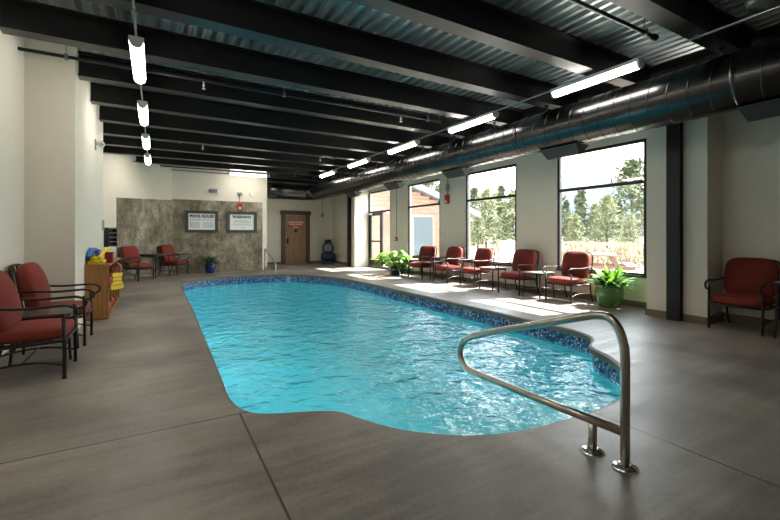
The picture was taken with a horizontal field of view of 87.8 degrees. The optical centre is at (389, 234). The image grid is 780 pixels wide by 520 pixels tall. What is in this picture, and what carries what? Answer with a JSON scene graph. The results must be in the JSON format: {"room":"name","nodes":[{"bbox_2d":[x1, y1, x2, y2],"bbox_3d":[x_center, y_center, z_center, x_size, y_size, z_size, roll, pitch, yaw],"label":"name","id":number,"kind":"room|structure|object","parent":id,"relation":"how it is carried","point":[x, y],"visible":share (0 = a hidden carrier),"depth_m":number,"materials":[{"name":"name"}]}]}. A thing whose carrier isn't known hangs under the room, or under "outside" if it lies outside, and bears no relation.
{"room":"indoor swimming pool","nodes":[
{"label":"indoor swimming pool","id":0,"kind":"room"},
{"bbox_2d":[0,30,102,354],"bbox_3d":[-3.762,-0.695,3.599,1.100,3.930,16.000,0,0,-30],"label":"wall","id":1,"kind":"structure","parent":0,"point":[51,169],"depth_m":5.12,"materials":[{"name":"paint"}]},
{"bbox_2d":[103,153,171,257],"bbox_3d":[-7.642,-0.695,11.793,0.300,3.930,3.300,0,0,10],"label":"wall","id":2,"kind":"structure","parent":0,"point":[123,177],"depth_m":11.64,"materials":[{"name":"paint"}]},
{"bbox_2d":[104,228,116,246],"bbox_3d":[-7.564,0.060,10.966,0.140,0.520,0.280,0,0,10],"label":"wall rack","id":3,"kind":"object","parent":2,"relation":"attached to","point":[110,234],"visible":0.99,"depth_m":11.00,"materials":[{"name":"black metal"}]},
{"bbox_2d":[116,198,261,279],"bbox_3d":[-6.544,0.040,13.376,1.080,2.460,4.647,0,0,39],"label":"wall","id":4,"kind":"structure","parent":0,"point":[144,224],"depth_m":13.53,"materials":[{"name":"stone"}]},
{"bbox_2d":[185,210,217,232],"bbox_3d":[-6.413,-0.455,13.806,1.030,0.750,0.050,0,0,-30],"label":"sign","id":5,"kind":"object","parent":4,"relation":"attached to","point":[196,221],"visible":1,"depth_m":13.79,"materials":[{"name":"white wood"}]},
{"bbox_2d":[227,211,256,232],"bbox_3d":[-5.284,-0.455,14.460,1.020,0.750,0.050,0,0,-30],"label":"warning sign","id":6,"kind":"object","parent":4,"relation":"attached to","point":[237,222],"visible":1,"depth_m":14.45,"materials":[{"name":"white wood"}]},
{"bbox_2d":[172,166,266,269],"bbox_3d":[-6.507,-0.695,15.184,3.170,3.930,2.400,0,0,-30],"label":"wall","id":7,"kind":"structure","parent":0,"point":[186,185],"depth_m":14.16,"materials":[{"name":"paint"}]},
{"bbox_2d":[267,182,346,263],"bbox_3d":[-3.603,-0.695,16.983,4.000,3.930,2.800,0,0,-30],"label":"wall","id":8,"kind":"structure","parent":0,"point":[333,226],"depth_m":18.10,"materials":[{"name":"paint"}]},
{"bbox_2d":[280,211,310,263],"bbox_3d":[-4.146,0.105,17.861,1.360,2.330,0.134,0,0,-30],"label":"door","id":9,"kind":"structure","parent":8,"relation":"in","point":[295,246],"depth_m":17.87,"materials":[{"name":"brown wood"}]},
{"bbox_2d":[0,263,779,519],"bbox_3d":[-1.288,1.270,7.806,10.000,0.001,21.200,0,0,-30],"label":"floor","id":10,"kind":"structure","parent":0,"point":[143,425],"depth_m":2.47,"materials":[{"name":"concrete"}]},
{"bbox_2d":[0,270,87,378],"bbox_3d":[-3.275,0.795,3.684,0.784,0.964,0.637,0,0,-30],"label":"armchair","id":11,"kind":"object","parent":10,"relation":"on","point":[13,331],"visible":1,"depth_m":3.56,"materials":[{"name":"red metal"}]},
{"bbox_2d":[0,270,21,331],"bbox_3d":[-3.456,0.585,3.579,0.268,0.543,0.580,0,0,-30],"label":"cushion","id":12,"kind":"object","parent":11,"relation":"on","point":[10,320],"depth_m":3.51,"materials":[{"name":"red fabric"}]},
{"bbox_2d":[0,318,74,344],"bbox_3d":[-3.253,0.870,3.697,0.560,0.163,0.560,0,0,-30],"label":"seat cushion","id":13,"kind":"object","parent":11,"relation":"on","point":[36,330],"depth_m":3.54,"materials":[{"name":"red fabric"}]},
{"bbox_2d":[8,306,79,365],"bbox_3d":[-3.578,1.033,4.219,0.500,0.476,0.500,0,0,-30],"label":"side table","id":14,"kind":"object","parent":10,"relation":"on","point":[51,312],"visible":0.44,"depth_m":4.13,"materials":[{"name":"metal"}]},
{"bbox_2d":[8,262,100,351],"bbox_3d":[-3.896,0.795,4.746,0.784,0.964,0.637,0,0,-30],"label":"armchair","id":15,"kind":"object","parent":10,"relation":"on","point":[31,280],"visible":0.63,"depth_m":4.54,"materials":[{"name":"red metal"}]},
{"bbox_2d":[16,262,50,307],"bbox_3d":[-4.077,0.585,4.641,0.268,0.543,0.580,0,0,-30],"label":"cushion","id":16,"kind":"object","parent":15,"relation":"on","point":[31,280],"depth_m":4.45,"materials":[{"name":"red fabric"}]},
{"bbox_2d":[45,300,90,314],"bbox_3d":[-3.874,0.870,4.759,0.560,0.163,0.560,0,0,-30],"label":"seat cushion","id":17,"kind":"object","parent":15,"relation":"on","point":[86,310],"depth_m":4.73,"materials":[{"name":"red fabric"}]},
{"bbox_2d":[85,257,120,320],"bbox_3d":[-4.907,0.858,6.980,0.300,0.825,2.224,0,0,-30],"label":"storage cabinet","id":18,"kind":"object","parent":10,"relation":"on","point":[99,274],"visible":0.73,"depth_m":6.06,"materials":[{"name":"brown wood"}]},
{"bbox_2d":[110,263,123,289],"bbox_3d":[-4.563,0.683,6.742,0.070,0.434,0.240,0,0,13],"label":"vest","id":19,"kind":"object","parent":18,"relation":"hanging from","point":[117,283],"visible":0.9,"depth_m":6.74,"materials":[{"name":"fabric"}]},
{"bbox_2d":[118,246,156,280],"bbox_3d":[-7.156,0.795,11.460,0.784,0.964,0.637,0,0,10],"label":"armchair","id":20,"kind":"object","parent":10,"relation":"on","point":[132,252],"visible":0.88,"depth_m":11.34,"materials":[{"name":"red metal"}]},
{"bbox_2d":[120,246,139,262],"bbox_3d":[-7.362,0.585,11.496,0.268,0.543,0.580,0,0,10],"label":"cushion","id":21,"kind":"object","parent":20,"relation":"on","point":[126,251],"depth_m":11.38,"materials":[{"name":"red fabric"}]},
{"bbox_2d":[157,245,190,275],"bbox_3d":[-6.888,0.795,12.910,0.784,0.964,0.637,0,0,4],"label":"armchair","id":22,"kind":"object","parent":10,"relation":"on","point":[164,249],"visible":0.93,"depth_m":12.71,"materials":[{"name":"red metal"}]},
{"bbox_2d":[160,245,174,260],"bbox_3d":[-7.096,0.585,12.926,0.268,0.543,0.580,0,0,4],"label":"cushion","id":23,"kind":"object","parent":22,"relation":"on","point":[164,249],"depth_m":12.77,"materials":[{"name":"red fabric"}]},
{"bbox_2d":[194,255,220,272],"bbox_3d":[-6.047,0.968,13.501,0.868,0.604,0.784,0,0,-30],"label":"potted plant","id":24,"kind":"object","parent":10,"relation":"on","point":[210,264],"visible":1,"depth_m":13.46,"materials":[{"name":"green plant"}]},
{"bbox_2d":[321,240,334,263],"bbox_3d":[-2.780,0.740,18.168,0.640,1.060,0.440,0,0,-10],"label":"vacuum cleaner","id":25,"kind":"object","parent":10,"relation":"on","point":[327,257],"visible":1,"depth_m":18.00,"materials":[{"name":"blue plastic"}]},
{"bbox_2d":[347,196,350,266],"bbox_3d":[-1.631,-0.398,16.184,0.099,3.335,0.180,0,0,-30],"label":"steel column","id":26,"kind":"structure","parent":10,"relation":"on","point":[348,198],"depth_m":16.13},
{"bbox_2d":[351,190,368,266],"bbox_3d":[-1.263,-0.695,16.357,0.680,3.930,0.670,0,0,-30],"label":"wall pier","id":27,"kind":"object","parent":10,"relation":"on","point":[359,204],"visible":0.5,"depth_m":16.05,"materials":[{"name":"paint"}]},
{"bbox_2d":[370,250,412,274],"bbox_3d":[0.087,0.864,12.796,1.314,0.811,1.290,0,0,-30],"label":"potted plant","id":28,"kind":"object","parent":10,"relation":"on","point":[395,265],"visible":0.97,"depth_m":12.58,"materials":[{"name":"green plant"}]},
{"bbox_2d":[180,274,630,434],"bbox_3d":[-1.442,1.945,7.882,4.545,1.350,11.616,0,0,-30],"label":"swimming pool","id":29,"kind":"object","parent":10,"relation":"in","point":[375,408],"visible":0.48,"depth_m":7.20,"materials":[{"name":"liquid"}]},
{"bbox_2d":[184,281,619,432],"bbox_3d":[-1.461,1.485,7.873,4.426,0.001,11.536,0,0,-30],"label":"pool water","id":30,"kind":"object","parent":29,"relation":"in","point":[200,292],"visible":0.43,"depth_m":6.95,"materials":[{"name":"liquid"}]},
{"bbox_2d":[406,245,436,278],"bbox_3d":[0.959,0.795,12.116,0.784,0.964,0.637,0,0,-43],"label":"armchair","id":31,"kind":"object","parent":10,"relation":"on","point":[426,252],"visible":0.88,"depth_m":12.08,"materials":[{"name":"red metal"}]},
{"bbox_2d":[418,245,434,260],"bbox_3d":[1.113,0.585,12.258,0.268,0.543,0.580,0,0,-43],"label":"cushion","id":32,"kind":"object","parent":31,"relation":"on","point":[426,250],"depth_m":12.13,"materials":[{"name":"red fabric"}]},
{"bbox_2d":[430,246,464,283],"bbox_3d":[1.584,0.795,10.998,0.784,0.964,0.637,0,0,-35],"label":"armchair","id":33,"kind":"object","parent":10,"relation":"on","point":[454,253],"visible":0.96,"depth_m":10.92,"materials":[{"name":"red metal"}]},
{"bbox_2d":[445,246,462,264],"bbox_3d":[1.756,0.585,11.117,0.268,0.543,0.580,0,0,-35],"label":"cushion","id":34,"kind":"object","parent":33,"relation":"on","point":[453,251],"depth_m":10.98,"materials":[{"name":"red fabric"}]},
{"bbox_2d":[457,247,494,287],"bbox_3d":[2.159,0.795,10.105,0.784,0.964,0.637,0,0,-27],"label":"armchair","id":35,"kind":"object","parent":10,"relation":"on","point":[483,256],"visible":0.9,"depth_m":9.99,"materials":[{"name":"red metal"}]},
{"bbox_2d":[462,266,489,272],"bbox_3d":[2.136,0.870,10.094,0.560,0.163,0.560,0,0,-27],"label":"seat cushion","id":36,"kind":"object","parent":35,"relation":"on","point":[475,269],"depth_m":9.89,"materials":[{"name":"red fabric"}]},
{"bbox_2d":[474,247,492,266],"bbox_3d":[2.346,0.585,10.199,0.268,0.543,0.580,0,0,-27],"label":"cushion","id":37,"kind":"object","parent":35,"relation":"on","point":[482,253],"depth_m":10.06,"materials":[{"name":"red fabric"}]},
{"bbox_2d":[495,249,538,295],"bbox_3d":[2.796,0.795,8.868,0.784,0.964,0.637,0,0,-33],"label":"armchair","id":38,"kind":"object","parent":10,"relation":"on","point":[523,259],"visible":0.97,"depth_m":8.80,"materials":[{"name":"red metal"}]},
{"bbox_2d":[501,271,532,278],"bbox_3d":[2.774,0.870,8.854,0.560,0.163,0.560,0,0,-33],"label":"seat cushion","id":39,"kind":"object","parent":38,"relation":"on","point":[508,274],"depth_m":8.67,"materials":[{"name":"red fabric"}]},
{"bbox_2d":[512,249,536,270],"bbox_3d":[2.971,0.585,8.982,0.268,0.543,0.580,0,0,-33],"label":"cushion","id":40,"kind":"object","parent":38,"relation":"on","point":[521,256],"depth_m":8.86,"materials":[{"name":"red fabric"}]},
{"bbox_2d":[522,270,554,298],"bbox_3d":[3.045,1.010,8.307,0.460,0.521,0.460,0,0,-30],"label":"side table","id":41,"kind":"object","parent":10,"relation":"on","point":[534,272],"visible":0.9,"depth_m":8.24,"materials":[{"name":"metal"}]},
{"bbox_2d":[457,311,639,474],"bbox_3d":[0.947,0.854,2.793,0.136,0.832,1.480,0,0,-30],"label":"pool handrail","id":42,"kind":"object","parent":10,"relation":"on","point":[623,465],"visible":1,"depth_m":2.35,"materials":[{"name":"silver metal"}]},
{"bbox_2d":[542,251,593,303],"bbox_3d":[3.451,0.795,7.837,0.784,0.964,0.637,0,0,-28],"label":"armchair","id":43,"kind":"object","parent":10,"relation":"on","point":[575,265],"visible":0.97,"depth_m":7.74,"materials":[{"name":"red fabric"}]},
{"bbox_2d":[548,275,586,284],"bbox_3d":[3.428,0.870,7.825,0.560,0.163,0.560,0,0,-28],"label":"seat cushion","id":44,"kind":"object","parent":43,"relation":"on","point":[563,279],"depth_m":7.65,"materials":[{"name":"red fabric"}]},
{"bbox_2d":[561,251,590,277],"bbox_3d":[3.635,0.585,7.936,0.268,0.543,0.580,0,0,-28],"label":"cushion","id":45,"kind":"object","parent":43,"relation":"on","point":[571,259],"depth_m":7.81,"materials":[{"name":"red fabric"}]},
{"bbox_2d":[580,264,638,307],"bbox_3d":[3.878,0.895,7.197,0.726,0.750,0.930,0,0,-30],"label":"potted fern","id":46,"kind":"object","parent":10,"relation":"on","point":[609,290],"visible":1,"depth_m":7.04,"materials":[{"name":"green plant"}]},
{"bbox_2d":[666,122,682,321],"bbox_3d":[4.246,-0.398,6.044,0.099,3.335,0.180,0,0,-30],"label":"steel column","id":47,"kind":"structure","parent":10,"relation":"on","point":[674,132],"depth_m":6.00,"materials":[{"name":"metal"}]},
{"bbox_2d":[647,114,722,317],"bbox_3d":[4.695,-0.695,6.327,0.930,3.930,0.820,0,0,-30],"label":"wall pier","id":48,"kind":"object","parent":10,"relation":"on","point":[702,137],"visible":0.36,"depth_m":5.93,"materials":[{"name":"paint"}]},
{"bbox_2d":[400,23,779,156],"bbox_3d":[2.071,-2.269,9.638,0.650,0.409,20.600,0,0,-30],"label":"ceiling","id":49,"kind":"structure","parent":48,"relation":"attached to","point":[769,33],"depth_m":5.86,"materials":[{"name":"black metal"}]},
{"bbox_2d":[704,257,779,336],"bbox_3d":[4.771,0.795,5.459,0.784,0.964,0.637,0,0,-30],"label":"armchair","id":50,"kind":"object","parent":10,"relation":"on","point":[748,282],"visible":0.96,"depth_m":5.42,"materials":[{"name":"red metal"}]},
{"bbox_2d":[712,292,774,307],"bbox_3d":[4.749,0.870,5.446,0.560,0.163,0.560,0,0,-30],"label":"seat cushion","id":51,"kind":"object","parent":50,"relation":"on","point":[729,299],"depth_m":5.30,"materials":[{"name":"red fabric"}]},
{"bbox_2d":[724,257,779,296],"bbox_3d":[4.953,0.585,5.564,0.268,0.543,0.580,0,0,-30],"label":"cushion","id":52,"kind":"object","parent":50,"relation":"on","point":[741,275],"depth_m":5.48,"materials":[{"name":"red fabric"}]},
{"bbox_2d":[773,280,779,337],"bbox_3d":[5.137,0.920,4.896,0.600,0.701,0.600,0,0,-30],"label":"side table","id":53,"kind":"object","parent":10,"relation":"on","point":[777,282],"visible":1,"depth_m":4.99,"materials":[{"name":"black metal"}]},
{"bbox_2d":[30,0,779,123],"bbox_3d":[-1.238,-2.578,7.720,10.200,0.205,21.400,0,0,-30],"label":"ceiling","id":54,"kind":"structure","parent":0,"point":[566,16],"depth_m":5.02,"materials":[{"name":"metal"}]},
{"bbox_2d":[17,45,442,123],"bbox_3d":[-1.691,-2.277,6.337,6.230,0.395,0.068,0,0,-30],"label":"pipe","id":55,"kind":"object","parent":54,"relation":"hanging from","point":[65,56],"visible":0.97,"depth_m":5.82,"materials":[{"name":"black metal"}]},
{"bbox_2d":[103,145,361,173],"bbox_3d":[-4.412,-2.306,12.307,8.092,0.332,0.190,0,0,-30],"label":"ceiling beam","id":56,"kind":"structure","parent":54,"relation":"attached to","point":[107,149],"depth_m":11.96,"materials":[{"name":"metal"}]},
{"bbox_2d":[133,156,345,177],"bbox_3d":[-4.576,-2.306,13.593,7.085,0.332,0.190,0,0,-30],"label":"ceiling beam","id":57,"kind":"structure","parent":54,"relation":"attached to","point":[161,161],"depth_m":13.23,"materials":[{"name":"metal"}]},
{"bbox_2d":[103,135,380,168],"bbox_3d":[-3.782,-2.306,11.291,8.020,0.332,0.190,0,0,-30],"label":"ceiling beam","id":58,"kind":"structure","parent":54,"relation":"attached to","point":[108,140],"depth_m":10.93,"materials":[{"name":"metal"}]},
{"bbox_2d":[103,122,399,162],"bbox_3d":[-3.183,-2.306,10.257,8.020,0.332,0.190,0,0,-30],"label":"ceiling beam","id":59,"kind":"structure","parent":54,"relation":"attached to","point":[111,129],"depth_m":9.90,"materials":[{"name":"metal"}]},
{"bbox_2d":[267,38,779,199],"bbox_3d":[0.787,-1.764,8.036,2.421,0.751,19.015,0,0,-30],"label":"spiral duct","id":60,"kind":"object","parent":59,"relation":"hanging from","point":[722,84],"visible":0.98,"depth_m":5.62,"materials":[{"name":"metal"}]},
{"bbox_2d":[441,168,473,178],"bbox_3d":[1.457,-1.322,8.773,0.340,0.144,0.696,0,0,-30],"label":"air diffuser","id":61,"kind":"object","parent":60,"relation":"attached to","point":[460,172],"visible":1,"depth_m":8.64,"materials":[{"name":"grey"}]},
{"bbox_2d":[540,143,589,159],"bbox_3d":[2.781,-1.322,6.489,0.340,0.144,0.696,0,0,-30],"label":"air diffuser","id":62,"kind":"object","parent":60,"relation":"attached to","point":[572,149],"visible":1,"depth_m":6.37,"materials":[{"name":"grey"}]},
{"bbox_2d":[736,98,779,121],"bbox_3d":[4.099,-1.322,4.214,0.340,0.144,0.696,0,0,-30],"label":"air diffuser","id":63,"kind":"object","parent":60,"relation":"attached to","point":[770,108],"visible":1,"depth_m":4.30,"materials":[{"name":"grey"}]},
{"bbox_2d":[175,170,333,180],"bbox_3d":[-4.749,-2.306,14.874,6.100,0.332,0.190,0,0,-30],"label":"ceiling beam","id":64,"kind":"structure","parent":54,"relation":"attached to","point":[309,178],"depth_m":15.48,"materials":[{"name":"metal"}]},
{"bbox_2d":[99,105,421,155],"bbox_3d":[-2.281,-2.306,9.399,7.320,0.332,0.190,0,0,-30],"label":"ceiling beam","id":65,"kind":"structure","parent":54,"relation":"attached to","point":[108,114],"depth_m":8.88,"materials":[{"name":"metal"}]},
{"bbox_2d":[0,0,526,125],"bbox_3d":[-0.699,-2.306,6.171,7.820,0.332,0.190,0,0,-30],"label":"ceiling beam","id":66,"kind":"structure","parent":54,"relation":"attached to","point":[29,19],"depth_m":5.29,"materials":[{"name":"metal"}]},
{"bbox_2d":[90,82,448,147],"bbox_3d":[-1.681,-2.306,8.365,7.320,0.332,0.190,0,0,-30],"label":"ceiling beam","id":67,"kind":"structure","parent":54,"relation":"attached to","point":[102,94],"depth_m":7.75,"materials":[{"name":"metal"}]},
{"bbox_2d":[78,51,482,137],"bbox_3d":[-1.082,-2.306,7.331,7.320,0.332,0.190,0,0,-30],"label":"ceiling beam","id":68,"kind":"structure","parent":54,"relation":"attached to","point":[92,72],"depth_m":6.65,"materials":[{"name":"metal"}]},
{"bbox_2d":[267,178,323,183],"bbox_3d":[-3.964,-2.306,16.710,2.900,0.332,0.190,0,0,-30],"label":"ceiling beam","id":69,"kind":"structure","parent":54,"relation":"attached to","point":[280,180],"depth_m":16.65,"materials":[{"name":"metal"}]},
{"bbox_2d":[86,0,578,108],"bbox_3d":[-0.100,-2.306,5.138,7.820,0.332,0.190,0,0,-30],"label":"ceiling beam","id":70,"kind":"structure","parent":54,"relation":"attached to","point":[250,19],"depth_m":4.83,"materials":[{"name":"metal"}]},
{"bbox_2d":[347,0,654,86],"bbox_3d":[0.499,-2.306,4.104,7.820,0.332,0.190,0,0,-30],"label":"ceiling beam","id":71,"kind":"structure","parent":54,"relation":"attached to","point":[480,21],"depth_m":4.59,"materials":[{"name":"metal"}]},
{"bbox_2d":[568,0,658,40],"bbox_3d":[0.270,-2.277,2.954,6.230,0.395,0.068,0,0,-30],"label":"pipe","id":72,"kind":"object","parent":54,"relation":"hanging from","point":[644,32],"visible":0.9,"depth_m":4.13,"materials":[{"name":"black metal"}]},
{"bbox_2d":[608,0,759,54],"bbox_3d":[1.099,-2.306,3.070,7.820,0.332,0.190,0,0,-30],"label":"ceiling beam","id":73,"kind":"structure","parent":54,"relation":"attached to","point":[687,19],"depth_m":4.32,"materials":[{"name":"metal"}]},
{"bbox_2d":[744,0,779,12],"bbox_3d":[3.546,-2.328,3.812,0.330,0.365,0.330,0,0,-30],"label":"ceiling speaker","id":74,"kind":"object","parent":54,"relation":"hanging from","point":[753,6],"visible":0.97,"depth_m":3.82,"materials":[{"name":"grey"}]},
{"bbox_3d":[3.496,-2.306,-1.066,7.820,0.332,0.190,0,0,-30],"label":"ceiling beam","id":75,"kind":"structure","parent":54,"relation":"attached to","visible":0},
{"bbox_2d":[131,0,148,165],"bbox_3d":[-3.035,-2.121,4.887,0.036,0.038,17.300,0,0,-30],"label":"conduit","id":76,"kind":"object","parent":75,"relation":"attached to","point":[133,7],"visible":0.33,"depth_m":4.07,"materials":[{"name":"grey"}]},
{"bbox_2d":[128,35,145,83],"bbox_3d":[-3.005,-2.054,4.835,0.140,0.113,1.240,0,0,-30],"label":"ceiling light","id":77,"kind":"object","parent":76,"relation":"attached to","point":[136,44],"visible":1,"depth_m":4.62,"materials":[{"name":"white"}]},
{"bbox_2d":[137,100,148,125],"bbox_3d":[-4.203,-2.054,6.903,0.140,0.113,1.240,0,0,-30],"label":"ceiling light","id":78,"kind":"object","parent":76,"relation":"attached to","point":[142,105],"visible":1,"depth_m":6.66,"materials":[{"name":"white"}]},
{"bbox_2d":[138,106,147,125],"bbox_3d":[-4.203,-2.032,6.903,0.132,0.066,1.180,0,0,-30],"label":"diffuser","id":79,"kind":"object","parent":78,"relation":"attached to","point":[142,110],"depth_m":6.81,"materials":[{"name":"white"}]},
{"bbox_2d":[312,6,779,177],"bbox_3d":[1.468,-2.121,7.497,0.036,0.038,17.300,0,0,-30],"label":"conduit","id":80,"kind":"object","parent":75,"relation":"attached to","point":[696,37],"visible":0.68,"depth_m":4.47,"materials":[{"name":"grey"}]},
{"bbox_2d":[387,140,419,154],"bbox_3d":[0.300,-2.054,9.513,0.140,0.113,1.240,0,0,-30],"label":"ceiling light","id":81,"kind":"object","parent":80,"relation":"attached to","point":[412,143],"visible":1,"depth_m":9.39,"materials":[{"name":"white"}]},
{"bbox_2d":[388,142,415,153],"bbox_3d":[0.300,-2.032,9.513,0.132,0.066,1.180,0,0,-30],"label":"diffuser","id":82,"kind":"object","parent":81,"relation":"attached to","point":[404,146],"depth_m":9.47,"materials":[{"name":"white"}]},
{"bbox_2d":[447,111,498,133],"bbox_3d":[1.498,-2.054,7.445,0.140,0.113,1.240,0,0,-30],"label":"ceiling light","id":83,"kind":"object","parent":80,"relation":"attached to","point":[491,115],"visible":1,"depth_m":7.32,"materials":[{"name":"white"}]},
{"bbox_2d":[550,57,644,97],"bbox_3d":[2.697,-2.054,5.378,0.140,0.113,1.240,0,0,-30],"label":"ceiling light","id":84,"kind":"object","parent":80,"relation":"attached to","point":[637,63],"visible":1,"depth_m":5.25,"materials":[{"name":"white"}]},
{"bbox_2d":[368,110,779,321],"bbox_3d":[3.558,-0.695,8.767,0.450,3.930,17.600,0,0,-30],"label":"wall","id":85,"kind":"structure","parent":0,"point":[751,150],"depth_m":7.83,"materials":[{"name":"paint"}]},
{"bbox_2d":[368,189,389,265],"bbox_3d":[-0.423,-0.210,15.451,0.165,2.960,1.740,0,0,-30],"label":"door","id":86,"kind":"structure","parent":85,"relation":"in","point":[371,213],"depth_m":15.80,"materials":[{"name":"brown metal"}]},
{"bbox_2d":[408,179,439,259],"bbox_3d":[1.066,-0.470,12.922,0.125,2.440,1.810,0,0,-30],"label":"window","id":87,"kind":"structure","parent":85,"relation":"in","point":[436,180],"depth_m":13.15,"materials":[{"name":"brown metal"}]},
{"bbox_2d":[464,164,515,265],"bbox_3d":[2.550,-0.470,10.361,0.125,2.440,1.810,0,0,-30],"label":"window","id":88,"kind":"structure","parent":85,"relation":"in","point":[468,200],"depth_m":10.67,"materials":[{"name":"brown metal"}]},
{"bbox_2d":[368,264,779,329],"bbox_3d":[3.244,1.220,8.497,0.625,0.100,17.450,0,0,-30],"label":"baseboard","id":89,"kind":"structure","parent":85,"relation":"attached to","point":[689,318],"depth_m":6.44,"materials":[{"name":"brown"}]},
{"bbox_2d":[556,138,646,277],"bbox_3d":[4.020,-0.470,7.826,0.125,2.440,1.810,0,0,-30],"label":"window","id":90,"kind":"structure","parent":85,"relation":"in","point":[560,190],"depth_m":7.58,"materials":[{"name":"brown metal"}]},
{"bbox_2d":[594,283,624,307],"bbox_3d":[3.897,1.070,7.195,0.494,0.400,0.494,0,0,-30],"label":"pot","id":91,"kind":"object","parent":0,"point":[612,296],"depth_m":7.02,"materials":[{"name":"green ceramic"}]},
{"label":"outside","id":92,"kind":"structure","parent":0,"visible":0},
{"bbox_2d":[470,176,642,236],"bbox_3d":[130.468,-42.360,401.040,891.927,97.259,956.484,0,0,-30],"label":"hill","id":93,"kind":"structure","parent":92,"point":[593,195],"depth_m":494.27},
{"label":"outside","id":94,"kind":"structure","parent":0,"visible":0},
{"bbox_2d":[469,237,643,272],"bbox_3d":[65.577,1.330,153.595,252.480,0.001,320.000,0,0,-30],"label":"ground","id":95,"kind":"structure","parent":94,"point":[473,250],"depth_m":38.53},
{"bbox_2d":[372,185,480,259],"bbox_3d":[-0.021,-1.415,24.463,8.500,5.370,6.650,0,0,-30],"label":"building","id":96,"kind":"structure","parent":95,"relation":"on","point":[424,220],"depth_m":21.86,"materials":[{"name":"brown wood"}]},
{"bbox_2d":[469,185,489,244],"bbox_3d":[10.604,-2.346,50.115,3.932,7.756,3.994,0,0,0],"label":"pine tree","id":97,"kind":"object","parent":95,"relation":"on","point":[474,191],"visible":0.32,"depth_m":49.69,"materials":[{"name":"green plant"}]},
{"bbox_2d":[470,217,492,248],"bbox_3d":[8.236,-0.317,37.947,2.717,3.543,2.513,0,0,-5],"label":"pine tree","id":98,"kind":"object","parent":95,"relation":"on","point":[480,226],"visible":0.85,"depth_m":37.81,"materials":[{"name":"green plant"}]},
{"bbox_2d":[470,187,500,247],"bbox_3d":[9.983,-1.724,42.107,5.040,6.571,4.662,0,0,-12],"label":"pine tree","id":99,"kind":"object","parent":95,"relation":"on","point":[482,207],"visible":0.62,"depth_m":41.62,"materials":[{"name":"green plant"}]},
{"bbox_2d":[489,184,508,237],"bbox_3d":[14.517,-2.714,54.027,4.325,8.531,4.393,0,0,31],"label":"pine tree","id":100,"kind":"object","parent":95,"relation":"on","point":[501,189],"visible":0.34,"depth_m":53.66,"materials":[{"name":"green plant"}]},
{"bbox_2d":[488,188,514,246],"bbox_3d":[10.866,-1.326,35.935,4.383,5.714,4.054,0,0,19],"label":"pine tree","id":101,"kind":"object","parent":95,"relation":"on","point":[510,206],"visible":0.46,"depth_m":35.71,"materials":[{"name":"green plant"}]},
{"bbox_2d":[489,213,514,247],"bbox_3d":[10.166,-0.264,36.007,2.432,3.428,2.630,0,0,-21],"label":"pine tree","id":102,"kind":"object","parent":95,"relation":"on","point":[504,214],"visible":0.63,"depth_m":35.80,"materials":[{"name":"green plant"}]},
{"bbox_2d":[485,242,643,270],"bbox_3d":[13.422,0.864,18.737,13.288,0.932,16.156,0,0,-30],"label":"dry grass","id":103,"kind":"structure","parent":95,"relation":"on","point":[619,250],"depth_m":19.41,"materials":[{"name":"plant"}]},
{"bbox_2d":[562,199,573,244],"bbox_3d":[22.401,-1.611,52.064,3.146,6.204,3.195,0,0,44],"label":"pine tree","id":104,"kind":"object","parent":95,"relation":"on","point":[567,202],"visible":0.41,"depth_m":51.71,"materials":[{"name":"green plant"}]},
{"bbox_2d":[496,239,643,259],"bbox_3d":[9.066,0.805,18.258,0.150,1.050,17.391,0,0,-13],"label":"rail fence","id":105,"kind":"object","parent":95,"relation":"on","point":[629,245],"visible":0.26,"depth_m":17.27,"materials":[{"name":"brown wood"}]},
{"bbox_2d":[562,213,590,247],"bbox_3d":[17.397,-0.317,37.957,2.513,3.543,2.717,0,0,23],"label":"pine tree","id":106,"kind":"object","parent":95,"relation":"on","point":[575,226],"visible":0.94,"depth_m":37.84,"materials":[{"name":"green plant"}]},
{"bbox_2d":[565,186,596,246],"bbox_3d":[21.703,-2.052,46.240,3.674,7.135,3.618,0,0,28],"label":"pine tree","id":107,"kind":"object","parent":95,"relation":"on","point":[581,210],"visible":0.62,"depth_m":45.63,"materials":[{"name":"green plant"}]},
{"bbox_2d":[586,202,610,245],"bbox_3d":[24.338,-1.193,48.082,4.164,5.428,3.851,0,0,1],"label":"pine tree","id":108,"kind":"object","parent":95,"relation":"on","point":[594,204],"visible":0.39,"depth_m":47.76,"materials":[{"name":"green plant"}]},
{"bbox_2d":[584,193,624,247],"bbox_3d":[21.476,-1.326,40.086,4.383,5.714,4.054,0,0,1],"label":"pine tree","id":109,"kind":"object","parent":95,"relation":"on","point":[607,202],"visible":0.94,"depth_m":39.71,"materials":[{"name":"green plant"}]},
{"bbox_2d":[589,252,639,269],"bbox_3d":[6.132,0.927,11.758,1.715,0.774,1.800,0,0,26],"label":"picnic table","id":110,"kind":"object","parent":95,"relation":"on","point":[626,265],"visible":0.59,"depth_m":11.21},
{"bbox_2d":[600,154,643,246],"bbox_3d":[25.774,-3.559,44.202,7.043,10.182,8.046,0,0,0],"label":"pine tree","id":111,"kind":"object","parent":95,"relation":"on","point":[633,168],"visible":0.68,"depth_m":43.41,"materials":[{"name":"green plant"}]},
{"bbox_2d":[614,212,643,248],"bbox_3d":[21.387,-0.317,36.027,2.717,3.543,2.513,0,0,38],"label":"pine tree","id":112,"kind":"object","parent":95,"relation":"on","point":[629,221],"visible":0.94,"depth_m":35.81,"materials":[{"name":"green plant"}]},
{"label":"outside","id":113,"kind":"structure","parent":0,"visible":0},
{"bbox_3d":[5.783,1.380,10.981,5.980,0.180,21.200,0,0,-30],"label":"floor","id":114,"kind":"structure","parent":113,"visible":0},
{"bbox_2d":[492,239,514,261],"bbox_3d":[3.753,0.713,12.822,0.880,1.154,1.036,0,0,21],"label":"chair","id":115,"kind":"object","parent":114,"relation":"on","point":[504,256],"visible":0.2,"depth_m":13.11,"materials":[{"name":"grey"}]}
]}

